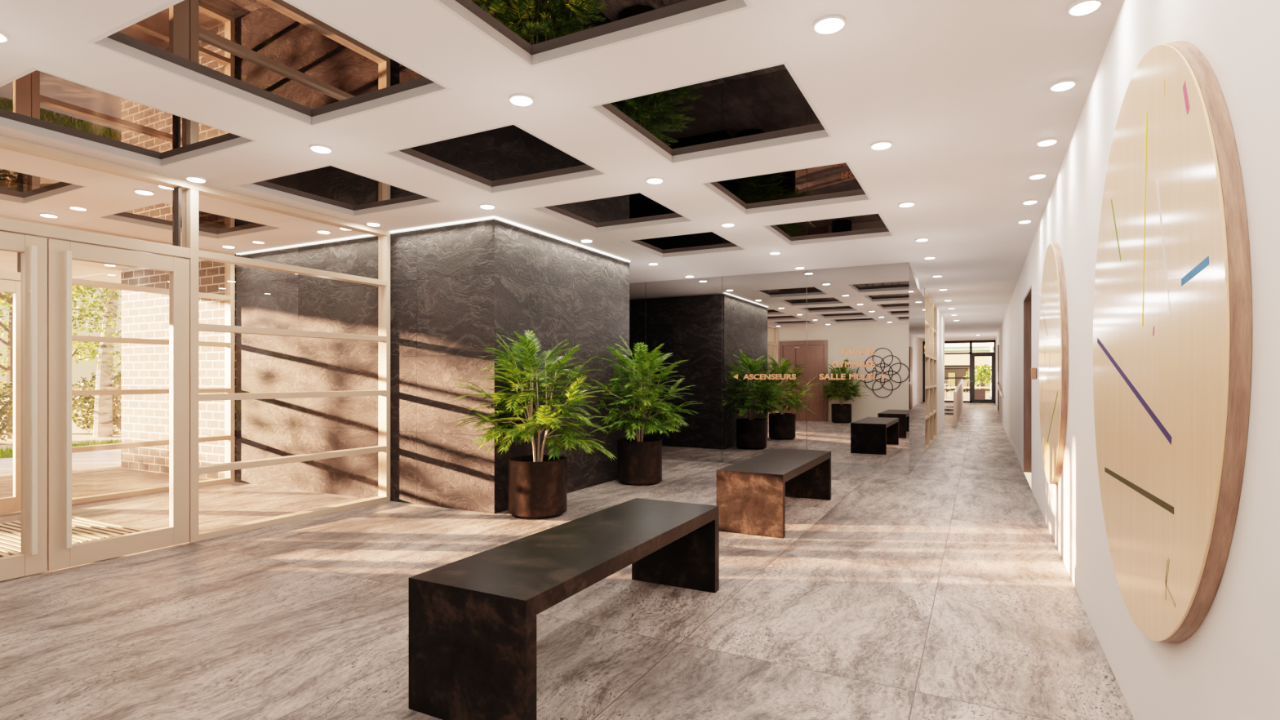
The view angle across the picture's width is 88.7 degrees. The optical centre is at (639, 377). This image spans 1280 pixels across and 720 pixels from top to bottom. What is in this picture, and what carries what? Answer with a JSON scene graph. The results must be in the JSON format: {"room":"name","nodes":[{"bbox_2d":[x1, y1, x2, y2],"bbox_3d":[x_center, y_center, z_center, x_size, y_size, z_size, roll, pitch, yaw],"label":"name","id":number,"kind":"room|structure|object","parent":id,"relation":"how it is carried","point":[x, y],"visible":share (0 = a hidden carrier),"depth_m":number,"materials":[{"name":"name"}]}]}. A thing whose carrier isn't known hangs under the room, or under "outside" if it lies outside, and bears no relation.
{"room":"lobby","nodes":[
{"label":"lobby","id":0,"kind":"room"},
{"bbox_2d":[121,259,235,479],"bbox_3d":[-5.485,-0.087,9.765,2.500,2.805,2.760,0,0,28],"label":"brick wall","id":1,"kind":"structure","parent":0,"point":[144,315],"depth_m":8.68,"materials":[{"name":"beige brick"}]},
{"bbox_2d":[0,215,234,504],"bbox_3d":[-6.261,-0.113,5.424,0.120,2.755,5.665,0,0,28],"label":"window","id":2,"kind":"structure","parent":1,"relation":"in","point":[228,296],"depth_m":7.18,"materials":[{"name":"beige metal"}]},
{"bbox_2d":[0,279,21,513],"bbox_3d":[-6.009,0.178,5.854,0.060,2.157,0.851,0,0,28],"label":"door","id":3,"kind":"structure","parent":2,"relation":"attached to","point":[13,504],"depth_m":6.13,"materials":[{"name":"beige metal"}]},
{"bbox_2d":[235,218,629,513],"bbox_3d":[-2.506,-0.100,8.146,3.980,2.730,2.625,0,0,28],"label":"wall","id":4,"kind":"structure","parent":0,"point":[455,287],"depth_m":6.87,"materials":[{"name":"stone"}]},
{"bbox_2d":[0,135,390,542],"bbox_3d":[-3.912,-0.113,4.198,0.120,2.755,5.665,0,0,28],"label":"window","id":5,"kind":"structure","parent":4,"relation":"in","point":[189,250],"depth_m":5.24,"materials":[{"name":"beige metal"}]},
{"bbox_2d":[0,231,47,581],"bbox_3d":[-4.030,0.178,3.853,0.120,2.157,0.855,0,0,28],"label":"door","id":6,"kind":"structure","parent":5,"relation":"attached to","point":[33,558],"depth_m":4.15,"materials":[{"name":"beige metal"}]},
{"bbox_2d":[47,238,189,571],"bbox_3d":[-3.633,0.178,4.614,0.120,2.157,0.851,0,0,28],"label":"door","id":7,"kind":"structure","parent":5,"relation":"attached to","point":[61,553],"depth_m":4.42,"materials":[{"name":"beige wood"}]},
{"bbox_2d":[235,216,630,262],"bbox_3d":[-2.495,-1.482,8.133,3.972,0.010,2.637,0,0,28],"label":"light strip","id":8,"kind":"object","parent":4,"relation":"attached to","point":[491,216],"visible":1,"depth_m":6.87,"materials":[{"name":"white plastic"}]},
{"bbox_2d":[508,454,566,519],"bbox_3d":[-0.947,1.008,6.055,0.536,0.515,0.536,0,0,28],"label":"planter","id":9,"kind":"object","parent":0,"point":[537,484],"depth_m":5.83,"materials":[{"name":"brown metal"}]},
{"bbox_2d":[0,0,1124,341],"bbox_3d":[1.638,-1.740,15.376,12.920,0.500,31.020,0,0,28],"label":"ceiling","id":10,"kind":"structure","parent":0,"point":[960,91],"depth_m":3.87,"materials":[{"name":"paint"}]},
{"bbox_2d":[0,30,9,42],"bbox_3d":[-2.814,-1.482,2.822,0.136,0.017,0.136,0,0,28],"label":"recessed light","id":11,"kind":"object","parent":10,"relation":"in","point":[4,37],"visible":1,"depth_m":2.85,"materials":[{"name":"white plastic"}]},
{"bbox_2d":[0,168,88,204],"bbox_3d":[-5.059,-1.523,4.888,1.110,0.068,1.110,0,0,28],"label":"coffer","id":12,"kind":"object","parent":10,"relation":"attached to","point":[17,187],"visible":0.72,"depth_m":5.27,"materials":[{"name":"paint"}]},
{"bbox_2d":[39,213,58,217],"bbox_3d":[-5.413,-1.482,5.990,0.136,0.017,0.136,0,0,28],"label":"recessed light","id":13,"kind":"object","parent":10,"relation":"in","point":[45,215],"visible":1,"depth_m":5.97,"materials":[{"name":"white plastic"}]},
{"bbox_2d":[102,263,116,266],"bbox_3d":[-6.998,-1.482,8.637,0.136,0.017,0.136,0,0,28],"label":"recessed light","id":14,"kind":"object","parent":10,"relation":"in","point":[106,264],"visible":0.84,"depth_m":8.60,"materials":[{"name":"white plastic"}]},
{"bbox_2d":[0,67,257,167],"bbox_3d":[-3.153,-1.523,3.894,1.107,0.068,1.110,0,0,28],"label":"coffer","id":15,"kind":"object","parent":10,"relation":"attached to","point":[35,101],"visible":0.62,"depth_m":3.94,"materials":[{"name":"paint"}]},
{"bbox_2d":[133,188,155,195],"bbox_3d":[-3.968,-1.482,5.236,0.136,0.017,0.136,0,0,28],"label":"recessed light","id":16,"kind":"object","parent":10,"relation":"in","point":[140,191],"visible":1,"depth_m":5.21,"materials":[{"name":"white plastic"}]},
{"bbox_2d":[97,202,282,239],"bbox_3d":[-4.314,-1.523,6.316,1.110,0.068,1.096,0,0,28],"label":"coffer","id":17,"kind":"object","parent":10,"relation":"attached to","point":[158,215],"visible":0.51,"depth_m":6.43,"materials":[{"name":"paint"}]},
{"bbox_2d":[185,175,207,182],"bbox_3d":[-3.325,-1.482,4.901,0.136,0.017,0.136,0,0,28],"label":"recessed light","id":18,"kind":"object","parent":10,"relation":"in","point":[191,178],"visible":1,"depth_m":4.88,"materials":[{"name":"white plastic"}]},
{"bbox_2d":[221,244,235,248],"bbox_3d":[-4.667,-1.482,7.420,0.136,0.017,0.136,0,0,28],"label":"recessed light","id":19,"kind":"object","parent":10,"relation":"in","point":[223,246],"visible":1,"depth_m":7.39,"materials":[{"name":"white plastic"}]},
{"bbox_2d":[86,0,451,126],"bbox_3d":[-1.716,-1.523,3.145,1.097,0.068,1.110,0,0,28],"label":"coffer","id":20,"kind":"object","parent":10,"relation":"attached to","point":[277,56],"visible":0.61,"depth_m":3.13,"materials":[{"name":"paint"}]},
{"bbox_2d":[309,143,332,153],"bbox_3d":[-2.071,-1.482,4.246,0.136,0.017,0.136,0,0,28],"label":"recessed light","id":21,"kind":"object","parent":10,"relation":"in","point":[317,148],"visible":1,"depth_m":4.22,"materials":[{"name":"white plastic"}]},
{"bbox_2d":[316,229,331,233],"bbox_3d":[-3.222,-1.482,6.666,0.136,0.017,0.136,0,0,28],"label":"recessed light","id":22,"kind":"object","parent":10,"relation":"in","point":[321,231],"visible":1,"depth_m":6.63,"materials":[{"name":"white plastic"}]},
{"bbox_2d":[235,164,442,216],"bbox_3d":[-2.408,-1.523,5.322,1.107,0.068,1.096,0,0,28],"label":"coffer","id":23,"kind":"object","parent":10,"relation":"attached to","point":[328,187],"visible":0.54,"depth_m":5.41,"materials":[{"name":"paint"}]},
{"bbox_2d":[365,221,381,226],"bbox_3d":[-2.579,-1.482,6.331,0.136,0.017,0.136,0,0,28],"label":"recessed light","id":24,"kind":"object","parent":10,"relation":"in","point":[371,224],"visible":1,"depth_m":6.29,"materials":[{"name":"white plastic"}]},
{"bbox_2d":[479,203,495,208],"bbox_3d":[-1.324,-1.482,5.676,0.136,0.017,0.136,0,0,28],"label":"recessed light","id":25,"kind":"object","parent":10,"relation":"in","point":[486,206],"visible":1,"depth_m":5.64,"materials":[{"name":"white plastic"}]},
{"bbox_2d":[382,123,608,193],"bbox_3d":[-0.972,-1.523,4.572,1.097,0.068,1.096,0,0,28],"label":"coffer","id":26,"kind":"object","parent":10,"relation":"attached to","point":[510,157],"visible":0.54,"depth_m":4.62,"materials":[{"name":"paint"}]},
{"bbox_2d":[508,93,533,106],"bbox_3d":[-0.634,-1.482,3.497,0.136,0.017,0.136,0,0,28],"label":"recessed light","id":27,"kind":"object","parent":10,"relation":"in","point":[517,99],"visible":1,"depth_m":3.48,"materials":[{"name":"white plastic"}]},
{"bbox_2d":[580,238,592,242],"bbox_3d":[-0.580,-1.482,7.104,0.136,0.017,0.136,0,0,28],"label":"recessed light","id":28,"kind":"object","parent":10,"relation":"in","point":[585,240],"visible":1,"depth_m":7.07,"materials":[{"name":"white plastic"}]},
{"bbox_2d":[432,0,753,67],"bbox_3d":[-0.290,-1.523,2.401,1.110,0.068,1.110,0,0,28],"label":"coffer","id":29,"kind":"object","parent":10,"relation":"attached to","point":[536,33],"visible":1,"depth_m":2.80,"materials":[{"name":"paint"}]},
{"bbox_2d":[531,191,693,232],"bbox_3d":[-0.225,-1.523,6.003,1.097,0.068,1.102,0,0,28],"label":"coffer","id":30,"kind":"object","parent":10,"relation":"attached to","point":[635,210],"visible":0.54,"depth_m":6.13,"materials":[{"name":"paint"}]},
{"bbox_2d":[648,262,658,265],"bbox_3d":[0.174,-1.482,8.549,0.136,0.017,0.136,0,0,28],"label":"recessed light","id":31,"kind":"object","parent":10,"relation":"in","point":[651,263],"visible":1,"depth_m":8.52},
{"bbox_2d":[645,176,663,183],"bbox_3d":[0.112,-1.482,4.927,0.136,0.017,0.136,0,0,28],"label":"recessed light","id":32,"kind":"object","parent":10,"relation":"in","point":[655,180],"visible":1,"depth_m":4.90,"materials":[{"name":"white plastic"}]},
{"bbox_2d":[620,231,746,257],"bbox_3d":[0.511,-1.523,7.413,1.097,0.068,1.093,0,0,28],"label":"coffer","id":33,"kind":"object","parent":10,"relation":"attached to","point":[705,242],"visible":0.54,"depth_m":7.57,"materials":[{"name":"paint"}]},
{"bbox_2d":[684,275,693,277],"bbox_3d":[0.729,-1.482,9.613,0.136,0.017,0.136,0,0,28],"label":"recessed light","id":34,"kind":"object","parent":10,"relation":"in","point":[686,276],"visible":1,"depth_m":9.57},
{"bbox_2d":[586,61,833,164],"bbox_3d":[0.454,-1.523,3.828,1.110,0.068,1.096,0,0,28],"label":"coffer","id":35,"kind":"object","parent":10,"relation":"attached to","point":[765,107],"visible":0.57,"depth_m":3.84,"materials":[{"name":"paint"}]},
{"bbox_2d":[720,222,735,226],"bbox_3d":[0.857,-1.482,6.354,0.136,0.017,0.136,0,0,28],"label":"recessed light","id":36,"kind":"object","parent":10,"relation":"in","point":[726,224],"visible":1,"depth_m":6.33,"materials":[{"name":"white plastic"}]},
{"bbox_2d":[768,251,781,254],"bbox_3d":[1.611,-1.482,7.800,0.136,0.017,0.136,0,0,28],"label":"recessed light","id":37,"kind":"object","parent":10,"relation":"in","point":[771,252],"visible":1,"depth_m":7.78,"materials":[{"name":"white plastic"}]},
{"bbox_2d":[699,161,871,214],"bbox_3d":[1.201,-1.523,5.259,1.110,0.068,1.102,0,0,28],"label":"coffer","id":38,"kind":"object","parent":10,"relation":"attached to","point":[837,183],"visible":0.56,"depth_m":5.33,"materials":[{"name":"paint"}]},
{"bbox_2d":[795,266,804,269],"bbox_3d":[2.166,-1.482,8.864,0.136,0.017,0.136,0,0,28],"label":"recessed light","id":39,"kind":"object","parent":10,"relation":"in","point":[798,267],"visible":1,"depth_m":8.84,"materials":[{"name":"white plastic"}]},
{"bbox_2d":[761,213,893,245],"bbox_3d":[1.937,-1.523,6.669,1.110,0.068,1.093,0,0,28],"label":"coffer","id":40,"kind":"object","parent":10,"relation":"attached to","point":[868,225],"visible":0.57,"depth_m":6.82,"materials":[{"name":"paint"}]},
{"bbox_2d":[812,13,846,34],"bbox_3d":[0.796,-1.482,2.751,0.136,0.017,0.136,0,0,28],"label":"recessed light","id":41,"kind":"object","parent":10,"relation":"in","point":[831,23],"visible":1,"depth_m":2.73,"materials":[{"name":"white plastic"}]},
{"bbox_2d":[870,140,892,149],"bbox_3d":[1.542,-1.482,4.181,0.136,0.017,0.136,0,0,28],"label":"recessed light","id":42,"kind":"object","parent":10,"relation":"in","point":[881,144],"visible":1,"depth_m":4.15,"materials":[{"name":"white plastic"}]},
{"bbox_2d":[897,201,915,207],"bbox_3d":[2.287,-1.482,5.608,0.136,0.017,0.136,0,0,28],"label":"recessed light","id":43,"kind":"object","parent":10,"relation":"in","point":[904,204],"visible":1,"depth_m":5.58,"materials":[{"name":"white plastic"}]},
{"bbox_2d":[915,237,928,241],"bbox_3d":[3.041,-1.482,7.053,0.136,0.017,0.136,0,0,28],"label":"recessed light","id":44,"kind":"object","parent":10,"relation":"in","point":[922,239],"visible":1,"depth_m":7.02,"materials":[{"name":"white plastic"}]},
{"bbox_2d":[924,256,935,259],"bbox_3d":[3.596,-1.482,8.117,0.136,0.017,0.136,0,0,28],"label":"recessed light","id":45,"kind":"object","parent":10,"relation":"in","point":[926,257],"visible":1,"depth_m":8.09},
{"bbox_2d":[1017,218,1031,223],"bbox_3d":[3.661,-1.482,6.223,0.116,0.017,0.116,0,0,28],"label":"recessed light","id":46,"kind":"object","parent":10,"relation":"in","point":[1028,220],"visible":1,"depth_m":6.19,"materials":[{"name":"white plastic"}]},
{"bbox_2d":[1022,199,1038,204],"bbox_3d":[3.300,-1.482,5.531,0.116,0.017,0.116,0,0,28],"label":"recessed light","id":47,"kind":"object","parent":10,"relation":"in","point":[1030,201],"visible":1,"depth_m":5.50,"materials":[{"name":"white plastic"}]},
{"bbox_2d":[1028,172,1046,179],"bbox_3d":[2.930,-1.482,4.822,0.116,0.017,0.116,0,0,28],"label":"recessed light","id":48,"kind":"object","parent":10,"relation":"in","point":[1037,175],"visible":1,"depth_m":4.80,"materials":[{"name":"white plastic"}]},
{"bbox_2d":[1035,137,1057,146],"bbox_3d":[2.567,-1.482,4.126,0.116,0.017,0.116,0,0,28],"label":"recessed light","id":49,"kind":"object","parent":10,"relation":"in","point":[1047,141],"visible":1,"depth_m":4.10,"materials":[{"name":"white plastic"}]},
{"bbox_2d":[1049,78,1076,91],"bbox_3d":[2.148,-1.482,3.323,0.116,0.017,0.116,0,0,28],"label":"recessed light","id":50,"kind":"object","parent":10,"relation":"in","point":[1064,84],"visible":1,"depth_m":3.30,"materials":[{"name":"white plastic"}]},
{"bbox_2d":[1067,0,1102,15],"bbox_3d":[1.780,-1.482,2.618,0.116,0.017,0.116,0,0,28],"label":"recessed light","id":51,"kind":"object","parent":10,"relation":"in","point":[1079,7],"visible":1,"depth_m":2.61,"materials":[{"name":"white plastic"}]},
{"bbox_2d":[0,426,1133,719],"bbox_3d":[-1.032,1.315,10.453,12.500,0.100,19.620,0,0,28],"label":"floor","id":52,"kind":"structure","parent":0,"point":[944,589],"depth_m":3.44,"materials":[{"name":"stone"}]},
{"bbox_2d":[0,515,145,557],"bbox_3d":[-5.247,1.256,4.537,1.400,0.015,2.590,0,0,28],"label":"entrance mat","id":53,"kind":"object","parent":52,"relation":"on","point":[83,530],"visible":0.42,"depth_m":5.29,"materials":[{"name":"beige fabric"}]},
{"bbox_2d":[449,329,617,519],"bbox_3d":[-0.859,0.401,5.981,1.490,1.729,1.344,0,0,-40],"label":"potted palm","id":54,"kind":"object","parent":52,"relation":"on","point":[537,483],"visible":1,"depth_m":5.87,"materials":[{"name":"green plant"}]},
{"bbox_2d":[408,497,719,719],"bbox_3d":[-0.207,1.015,3.193,0.555,0.500,1.860,0,0,28],"label":"bench","id":55,"kind":"object","parent":52,"relation":"on","point":[473,619],"visible":1,"depth_m":2.48,"materials":[{"name":"metal"}]},
{"bbox_2d":[590,336,702,485],"bbox_3d":[0.152,0.375,7.801,1.095,1.780,1.514,0,0,28],"label":"potted palm","id":56,"kind":"object","parent":52,"relation":"on","point":[639,460],"visible":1,"depth_m":7.64,"materials":[{"name":"green plant"}]},
{"bbox_2d":[716,448,831,538],"bbox_3d":[1.305,1.015,6.082,0.555,0.500,1.860,0,0,28],"label":"bench","id":57,"kind":"object","parent":52,"relation":"on","point":[752,492],"visible":0.95,"depth_m":5.34,"materials":[{"name":"metal"}]},
{"bbox_2d":[924,288,937,453],"bbox_3d":[5.331,-0.111,12.423,0.380,2.751,3.240,0,0,28],"label":"bookcase","id":58,"kind":"object","parent":52,"relation":"on","point":[931,308],"visible":0.37,"depth_m":12.79,"materials":[{"name":"brown wood"}]},
{"bbox_2d":[953,378,963,426],"bbox_3d":[9.732,0.660,19.950,0.070,1.201,7.422,0,0,28],"label":"balustrade","id":59,"kind":"object","parent":52,"relation":"on","point":[958,392],"visible":1,"depth_m":18.00,"materials":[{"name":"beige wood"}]},
{"bbox_2d":[959,425,999,426],"bbox_3d":[8.745,1.258,16.772,0.990,0.009,0.130,0,0,28],"label":"trim","id":60,"kind":"structure","parent":52,"relation":"on","point":[959,425],"depth_m":16.68,"materials":[{"name":"white paint"}]},
{"bbox_2d":[617,437,662,485],"bbox_3d":[-0.003,1.008,7.863,0.536,0.515,0.536,0,0,28],"label":"planter","id":61,"kind":"object","parent":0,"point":[639,460],"depth_m":7.64,"materials":[{"name":"brown metal"}]},
{"bbox_2d":[937,307,944,436],"bbox_3d":[6.059,-0.113,13.859,0.421,2.755,6.460,0,0,28],"label":"wall","id":62,"kind":"structure","parent":0,"point":[940,320],"depth_m":15.12,"materials":[{"name":"paint"}]},
{"bbox_2d":[944,339,995,403],"bbox_3d":[12.364,-0.230,27.048,4.100,2.520,0.100,0,0,28],"label":"window","id":63,"kind":"structure","parent":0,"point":[971,342],"depth_m":26.47,"materials":[{"name":"black metal"}]},
{"bbox_2d":[972,353,994,402],"bbox_3d":[13.730,0.030,26.283,0.870,1.940,0.214,0,0,28],"label":"door","id":64,"kind":"structure","parent":63,"relation":"attached to","point":[992,400],"depth_m":26.25,"materials":[{"name":"black metal"}]},
{"bbox_2d":[944,402,1003,427],"bbox_3d":[9.787,1.198,22.218,4.200,0.335,11.250,0,0,28],"label":"floor","id":65,"kind":"structure","parent":0,"point":[979,415],"depth_m":19.81,"materials":[{"name":"tile"}]},
{"bbox_2d":[995,0,1279,719],"bbox_3d":[7.233,-0.113,12.457,0.300,2.755,30.820,0,0,28],"label":"wall","id":66,"kind":"structure","parent":0,"point":[1228,668],"depth_m":1.80,"materials":[{"name":"paint"}]},
{"bbox_2d":[997,344,999,410],"bbox_3d":[11.624,0.015,21.231,0.030,2.100,0.800,0,0,28],"label":"door","id":67,"kind":"structure","parent":66,"relation":"in","point":[997,344],"depth_m":20.89,"materials":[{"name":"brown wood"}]},
{"bbox_2d":[996,382,1004,396],"bbox_3d":[10.079,0.328,18.315,0.082,0.338,5.002,0,0,28],"label":"handrail","id":68,"kind":"object","parent":66,"relation":"attached to","point":[997,384],"visible":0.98,"depth_m":17.79,"materials":[{"name":"wood"}]},
{"bbox_2d":[1008,328,1011,442],"bbox_3d":[7.287,0.165,12.892,0.006,2.200,1.100,0,0,28],"label":"door","id":69,"kind":"structure","parent":66,"relation":"in","point":[1010,331],"depth_m":12.62,"materials":[{"name":"paint"}]},
{"bbox_2d":[1000,418,1023,471],"bbox_3d":[8.289,1.220,14.810,0.004,0.090,13.670,0,0,28],"label":"baseboard","id":70,"kind":"structure","parent":66,"relation":"attached to","point":[1004,427],"depth_m":10.84,"materials":[{"name":"paint"}]},
{"bbox_2d":[1023,284,1031,489],"bbox_3d":[4.845,0.110,8.010,0.180,2.310,1.574,0,0,28],"label":"door","id":71,"kind":"structure","parent":66,"relation":"in","point":[1028,298],"depth_m":8.70,"materials":[{"name":"brown wood"}]},
{"bbox_2d":[1031,368,1036,379],"bbox_3d":[4.005,-0.038,6.652,0.052,0.116,0.028,0,0,28],"label":"sign","id":72,"kind":"object","parent":66,"relation":"attached to","point":[1033,371],"visible":1,"depth_m":6.65,"materials":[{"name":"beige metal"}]},
{"bbox_2d":[1039,243,1068,484],"bbox_3d":[3.176,-0.100,5.054,0.042,1.836,1.836,0,0,28],"label":"disc","id":73,"kind":"object","parent":66,"relation":"attached to","point":[1053,324],"visible":1,"depth_m":4.74,"materials":[{"name":"brown wood"}]},
{"bbox_2d":[1093,40,1252,644],"bbox_3d":[1.685,-0.100,2.196,0.042,1.864,1.864,0,0,28],"label":"disc","id":74,"kind":"object","parent":66,"relation":"attached to","point":[1172,317],"visible":1,"depth_m":1.77,"materials":[{"name":"brown wood"}]},
{"bbox_3d":[-1.252,-0.113,11.501,11.140,2.755,4.485,0,0,28],"label":"wall","id":75,"kind":"structure","parent":0,"visible":0},
{"bbox_2d":[629,282,645,437],"bbox_3d":[-0.460,-0.113,10.533,1.234,2.755,0.012,0,0,28],"label":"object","id":76,"kind":"structure","parent":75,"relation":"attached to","point":[637,290],"depth_m":10.31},
{"bbox_2d":[645,275,722,462],"bbox_3d":[0.653,-0.113,9.953,1.264,2.755,0.012,0,0,28],"label":"mirror","id":77,"kind":"object","parent":75,"relation":"attached to","point":[685,316],"visible":0.79,"depth_m":9.87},
{"bbox_2d":[722,270,806,463],"bbox_3d":[1.766,-0.113,9.372,1.234,2.755,0.012,0,0,28],"label":"mirror","id":78,"kind":"object","parent":75,"relation":"attached to","point":[764,315],"visible":0.79,"depth_m":9.36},
{"bbox_2d":[733,373,795,379],"bbox_3d":[1.770,-0.006,9.354,0.917,0.079,0.008,0,0,28],"label":"wall sign","id":79,"kind":"object","parent":78,"relation":"attached to","point":[786,376],"visible":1,"depth_m":9.31,"materials":[{"name":"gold metal"}]},
{"bbox_2d":[806,262,909,475],"bbox_3d":[2.902,-0.113,8.780,1.317,2.755,0.012,0,0,28],"label":"mirror","id":80,"kind":"object","parent":75,"relation":"attached to","point":[864,424],"visible":0.86,"depth_m":8.76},
{"bbox_2d":[819,373,887,379],"bbox_3d":[2.857,-0.008,8.787,0.881,0.084,0.008,0,0,28],"label":"wall sign","id":81,"kind":"object","parent":80,"relation":"attached to","point":[851,375],"visible":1,"depth_m":8.79,"materials":[{"name":"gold metal"}]},
{"bbox_2d":[831,360,875,367],"bbox_3d":[2.864,-0.173,8.783,0.553,0.082,0.008,0,0,28],"label":"wall sign","id":82,"kind":"object","parent":80,"relation":"attached to","point":[846,364],"visible":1,"depth_m":8.78,"materials":[{"name":"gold metal"}]},
{"bbox_2d":[841,347,875,355],"bbox_3d":[2.917,-0.342,8.755,0.433,0.089,0.008,0,0,28],"label":"wall sign","id":83,"kind":"object","parent":80,"relation":"attached to","point":[842,349],"visible":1,"depth_m":8.76,"materials":[{"name":"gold metal"}]},
{"bbox_2d":[909,264,924,474],"bbox_3d":[4.108,-0.113,9.680,0.012,2.755,2.696,0,0,28],"label":"mirror","id":84,"kind":"object","parent":75,"relation":"attached to","point":[917,300],"visible":1,"depth_m":9.42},
{"bbox_2d":[910,266,924,296],"bbox_3d":[4.104,-0.113,9.685,0.001,2.755,2.690,0,0,28],"label":"trim","id":85,"kind":"structure","parent":75,"relation":"attached to","point":[919,285],"depth_m":9.93,"materials":[{"name":"paint"}]},
{"label":"outside","id":86,"kind":"structure","parent":0,"visible":0},
{"bbox_2d":[944,393,991,400],"bbox_3d":[15.809,1.165,36.784,22.000,0.200,20.150,0,0,28],"label":"terrace","id":87,"kind":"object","parent":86,"point":[948,395],"depth_m":35.03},
{"bbox_2d":[944,383,953,398],"bbox_3d":[15.512,0.700,33.189,0.700,0.730,0.700,0,0,28],"label":"table","id":88,"kind":"object","parent":87,"relation":"on","point":[944,384],"visible":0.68,"depth_m":33.07,"materials":[{"name":"white paint"}]},
{"bbox_2d":[953,380,968,396],"bbox_3d":[15.989,0.610,32.618,0.548,0.913,0.464,0,0,6],"label":"chair","id":89,"kind":"object","parent":87,"relation":"on","point":[964,380],"visible":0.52,"depth_m":32.51,"materials":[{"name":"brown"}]},
{"bbox_2d":[944,346,994,394],"bbox_3d":[20.754,-2.935,44.102,16.000,8.000,4.600,0,0,28],"label":"apartment building","id":90,"kind":"structure","parent":87,"relation":"on","point":[949,359],"depth_m":42.08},
{"bbox_2d":[948,373,955,391],"bbox_3d":[19.749,0.340,42.606,1.400,1.250,0.018,0,0,28],"label":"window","id":91,"kind":"structure","parent":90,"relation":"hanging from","point":[950,375],"depth_m":42.35,"materials":[{"name":"clear glass"}]},
{"bbox_2d":[984,373,990,392],"bbox_3d":[22.497,0.340,41.172,1.400,1.250,0.018,0,0,28],"label":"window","id":92,"kind":"structure","parent":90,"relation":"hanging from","point":[987,390],"depth_m":41.42,"materials":[{"name":"clear glass"}]},
{"bbox_2d":[944,342,994,396],"bbox_3d":[16.506,-0.425,38.986,8.200,2.980,2.600,0,0,28],"label":"canopy","id":93,"kind":"object","parent":87,"relation":"on","point":[966,346],"visible":0.23,"depth_m":36.64,"materials":[{"name":"white paint"}]},
{"bbox_2d":[963,363,991,399],"bbox_3d":[16.369,0.197,31.525,1.423,1.736,0.870,0,0,28],"label":"tree","id":94,"kind":"object","parent":87,"relation":"on","point":[980,393],"visible":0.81,"depth_m":31.35,"materials":[{"name":"green plant"}]},
{"bbox_2d":[989,382,991,398],"bbox_3d":[17.865,0.610,32.908,0.464,0.913,0.548,0,0,22],"label":"chair","id":95,"kind":"object","parent":87,"relation":"on","point":[989,383],"visible":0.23,"depth_m":33.14,"materials":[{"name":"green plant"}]},
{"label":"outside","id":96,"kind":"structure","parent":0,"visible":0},
{"bbox_2d":[0,395,121,457],"bbox_3d":[-29.737,1.375,21.155,47.700,0.180,90.000,0,0,28],"label":"ground","id":97,"kind":"structure","parent":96,"point":[79,435],"depth_m":14.43,"materials":[{"name":"beige concrete"}]},
{"bbox_2d":[0,381,13,440],"bbox_3d":[-12.866,0.682,12.539,1.899,1.331,2.293,0,0,14],"label":"shrub","id":98,"kind":"object","parent":97,"relation":"on","point":[4,410],"visible":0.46,"depth_m":12.77,"materials":[{"name":"green plant"}]},
{"bbox_2d":[0,284,99,364],"bbox_3d":[-17.511,-2.386,19.731,3.672,7.352,5.233,0,0,5],"label":"tree","id":99,"kind":"object","parent":97,"relation":"on","point":[77,353],"visible":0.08,"depth_m":20.83,"materials":[{"name":"green plant"}]},
{"bbox_2d":[0,448,121,477],"bbox_3d":[-10.243,1.269,6.472,2.650,0.032,20.000,0,0,28],"label":"kerb","id":100,"kind":"object","parent":97,"relation":"on","point":[106,459],"visible":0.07,"depth_m":9.71,"materials":[{"name":"stone"}]},
{"bbox_2d":[0,278,121,434],"bbox_3d":[-14.303,-1.745,14.998,3.635,6.080,3.906,0,0,21],"label":"tree","id":101,"kind":"object","parent":97,"relation":"on","point":[9,355],"visible":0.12,"depth_m":14.98,"materials":[{"name":"green plant"}]},
{"bbox_2d":[0,437,121,458],"bbox_3d":[-10.299,1.220,11.016,1.609,0.130,10.024,0,0,28],"label":"grass","id":102,"kind":"structure","parent":97,"relation":"on","point":[6,453],"depth_m":11.78,"materials":[{"name":"green plant"}]},
{"bbox_2d":[71,278,121,437],"bbox_3d":[-11.486,-1.658,14.264,3.270,5.889,2.784,0,0,28],"label":"birch tree","id":103,"kind":"object","parent":97,"relation":"on","point":[103,407],"visible":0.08,"depth_m":14.06,"materials":[{"name":"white plant"}]},
{"bbox_2d":[71,370,121,433],"bbox_3d":[-11.957,0.593,15.172,1.931,1.509,2.458,0,0,28],"label":"shrub","id":104,"kind":"object","parent":97,"relation":"on","point":[117,420],"visible":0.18,"depth_m":14.58,"materials":[{"name":"green plant"}]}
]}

